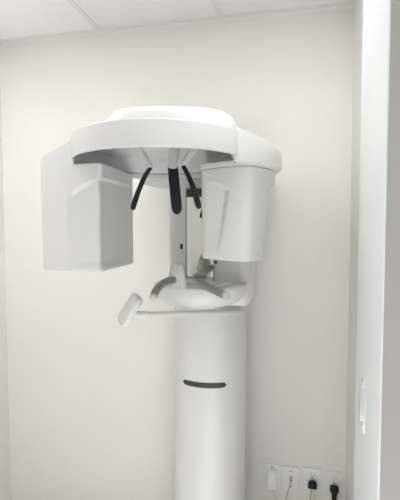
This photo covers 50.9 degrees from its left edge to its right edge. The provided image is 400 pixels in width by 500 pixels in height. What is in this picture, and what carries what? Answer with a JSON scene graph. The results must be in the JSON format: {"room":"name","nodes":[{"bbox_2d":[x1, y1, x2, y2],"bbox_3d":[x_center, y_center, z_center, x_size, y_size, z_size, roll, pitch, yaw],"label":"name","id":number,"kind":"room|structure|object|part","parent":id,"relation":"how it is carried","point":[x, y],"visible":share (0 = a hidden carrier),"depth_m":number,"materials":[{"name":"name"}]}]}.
{"room":"radiology room","nodes":[
{"label":"radiology room","id":0,"kind":"room"},
{"bbox_2d":[0,68,10,499],"bbox_3d":[-1.666,0.370,-0.235,0.120,2.685,5.200,1,3,12],"label":"wall","id":1,"kind":"structure","parent":0,"point":[5,481],"depth_m":2.27,"materials":[{"name":"beige paint"}]},
{"bbox_2d":[0,0,349,38],"bbox_3d":[-0.230,-1.003,-0.643,3.200,0.100,5.550,1,3,12],"label":"ceiling","id":2,"kind":"structure","parent":0,"point":[18,18],"depth_m":1.91,"materials":[{"name":"tile"}]},
{"bbox_2d":[67,0,99,29],"bbox_3d":[-1.051,-0.960,-0.449,0.024,0.006,5.178,1,3,12],"label":"trim","id":3,"kind":"structure","parent":2,"relation":"attached to","point":[73,3],"depth_m":1.94,"materials":[{"name":"metal"}]},
{"bbox_2d":[211,0,221,16],"bbox_3d":[-0.456,-0.953,-0.577,0.024,0.006,5.178,1,3,12],"label":"trim","id":4,"kind":"structure","parent":2,"relation":"attached to","point":[214,2],"depth_m":1.88,"materials":[{"name":"metal"}]},
{"bbox_2d":[0,9,353,499],"bbox_3d":[-0.089,0.246,2.143,2.197,2.685,0.120,1,3,12],"label":"wall","id":5,"kind":"structure","parent":0,"point":[91,396],"depth_m":2.08,"materials":[{"name":"beige paint"}]},
{"bbox_2d":[0,1,354,45],"bbox_3d":[-0.192,-1.081,2.023,1.777,0.022,0.022,1,3,12],"label":"trim","id":6,"kind":"structure","parent":5,"relation":"attached to","point":[342,5],"depth_m":2.00,"materials":[{"name":"metal"}]},
{"bbox_2d":[267,469,276,499],"bbox_3d":[0.322,1.332,1.916,0.043,0.543,0.247,1,3,12],"label":"power adapter","id":7,"kind":"object","parent":5,"relation":"attached to","point":[272,474],"visible":1,"depth_m":1.99,"materials":[{"name":"white plastic"}]},
{"bbox_2d":[264,463,279,488],"bbox_3d":[0.348,1.091,2.026,0.074,0.120,0.008,1,3,12],"label":"wall plate","id":8,"kind":"object","parent":5,"relation":"attached to","point":[276,467],"visible":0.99,"depth_m":2.02,"materials":[{"name":"white plastic"}]},
{"bbox_2d":[283,466,298,490],"bbox_3d":[0.434,1.092,2.007,0.070,0.115,0.009,1,3,12],"label":"wall plate","id":9,"kind":"object","parent":5,"relation":"attached to","point":[288,471],"visible":0.98,"depth_m":2.00,"materials":[{"name":"white plastic"}]},
{"bbox_2d":[304,467,320,493],"bbox_3d":[0.530,1.089,1.987,0.076,0.118,0.009,1,3,12],"label":"wall plate","id":10,"kind":"object","parent":5,"relation":"attached to","point":[314,474],"visible":0.78,"depth_m":1.98,"materials":[{"name":"white plastic"}]},
{"bbox_2d":[308,472,315,477],"bbox_3d":[0.530,1.063,1.983,0.034,0.028,0.003,1,3,12],"label":"receptacle","id":11,"kind":"object","parent":10,"relation":"attached to","point":[310,474],"depth_m":1.98,"materials":[{"name":"white plastic"}]},
{"bbox_2d":[308,480,316,499],"bbox_3d":[0.504,1.349,1.876,0.041,0.514,0.245,1,3,12],"label":"plug","id":12,"kind":"object","parent":10,"relation":"in","point":[312,485],"visible":1,"depth_m":1.96,"materials":[{"name":"black plastic"}]},
{"bbox_2d":[327,470,341,495],"bbox_3d":[0.629,1.091,1.965,0.067,0.115,0.009,1,3,12],"label":"wall plate","id":13,"kind":"object","parent":5,"relation":"attached to","point":[333,477],"visible":0.84,"depth_m":1.96,"materials":[{"name":"white plastic"}]},
{"bbox_2d":[331,475,337,481],"bbox_3d":[0.628,1.067,1.962,0.034,0.028,0.003,1,3,12],"label":"receptacle","id":14,"kind":"object","parent":13,"relation":"attached to","point":[334,478],"depth_m":1.96,"materials":[{"name":"white plastic"}]},
{"bbox_2d":[330,484,338,499],"bbox_3d":[0.600,1.353,1.855,0.041,0.508,0.246,1,3,12],"label":"plug","id":15,"kind":"object","parent":14,"relation":"in","point":[334,489],"visible":1,"depth_m":1.94,"materials":[{"name":"black plastic"}]},
{"bbox_2d":[345,0,362,499],"bbox_3d":[0.642,0.281,1.464,0.120,2.685,0.900,1,3,12],"label":"wall","id":16,"kind":"structure","parent":0,"point":[358,10],"depth_m":1.77,"materials":[{"name":"beige paint"}]},
{"bbox_2d":[379,0,399,499],"bbox_3d":[0.975,0.316,0.806,1.228,2.685,0.283,1,3,12],"label":"wall","id":17,"kind":"structure","parent":0,"point":[390,413],"depth_m":0.78,"materials":[{"name":"beige paint"}]},
{"bbox_2d":[353,0,390,499],"bbox_3d":[0.393,0.309,0.938,0.057,2.684,0.294,1,3,12],"label":"door frame","id":18,"kind":"structure","parent":17,"relation":"in","point":[376,13],"depth_m":0.89,"materials":[{"name":"paint"}]},
{"bbox_3d":[0.375,0.355,0.962,0.004,0.124,0.028,1,3,12],"label":"strike plate","id":19,"kind":"part","parent":18,"relation":"part of","materials":[{"name":"metal"}]},
{"bbox_3d":[-0.230,1.778,-0.497,3.200,0.100,5.550,1,3,12],"label":"floor","id":20,"kind":"structure","parent":0,"visible":0},
{"bbox_2d":[41,106,281,499],"bbox_3d":[-0.097,0.589,1.602,0.791,2.056,0.968,1,3,12],"label":"machine","id":21,"kind":"object","parent":20,"relation":"on","point":[218,175],"visible":1,"depth_m":1.40,"materials":[{"name":"white plastic"}]},
{"bbox_3d":[-0.241,0.196,1.397,0.067,0.088,0.041,0,3,0],"label":"touch panel","id":22,"kind":"part","parent":21,"relation":"part of","materials":[{"name":"white plastic"}]},
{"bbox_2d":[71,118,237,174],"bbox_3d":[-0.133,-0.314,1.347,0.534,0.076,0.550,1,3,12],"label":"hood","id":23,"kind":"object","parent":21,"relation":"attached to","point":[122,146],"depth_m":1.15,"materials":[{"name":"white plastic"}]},
{"bbox_3d":[-0.120,-0.324,1.445,0.791,0.116,0.436,1,3,12],"label":"rotating arm","id":24,"kind":"part","parent":21,"relation":"part of","materials":[{"name":"white plastic"}]},
{"bbox_3d":[-0.085,-0.390,1.445,0.433,0.084,0.527,0,3,2],"label":"overhead arm","id":25,"kind":"part","parent":21,"relation":"part of","materials":[{"name":"white plastic"}]},
{"bbox_3d":[-0.023,0.123,1.349,0.246,0.066,0.156,1,3,12],"label":"patient handle","id":26,"kind":"part","parent":21,"relation":"part of","materials":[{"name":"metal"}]},
{"bbox_3d":[-0.013,0.235,1.544,0.454,0.068,0.026,-2,4,-37],"label":"swing arm","id":27,"kind":"part","parent":21,"relation":"part of","materials":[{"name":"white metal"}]},
{"bbox_2d":[186,188,214,280],"bbox_3d":[-0.002,-0.043,1.624,0.114,0.392,0.034,1,3,12],"label":"mirror","id":28,"kind":"object","parent":21,"relation":"on","point":[199,267],"depth_m":1.64,"materials":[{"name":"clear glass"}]},
{"bbox_2d":[154,280,247,308],"bbox_3d":[-0.006,0.172,1.605,0.366,0.084,0.248,1,3,12],"label":"tray","id":29,"kind":"object","parent":21,"relation":"on","point":[194,297],"depth_m":1.51,"materials":[{"name":"white plastic"}]}
]}

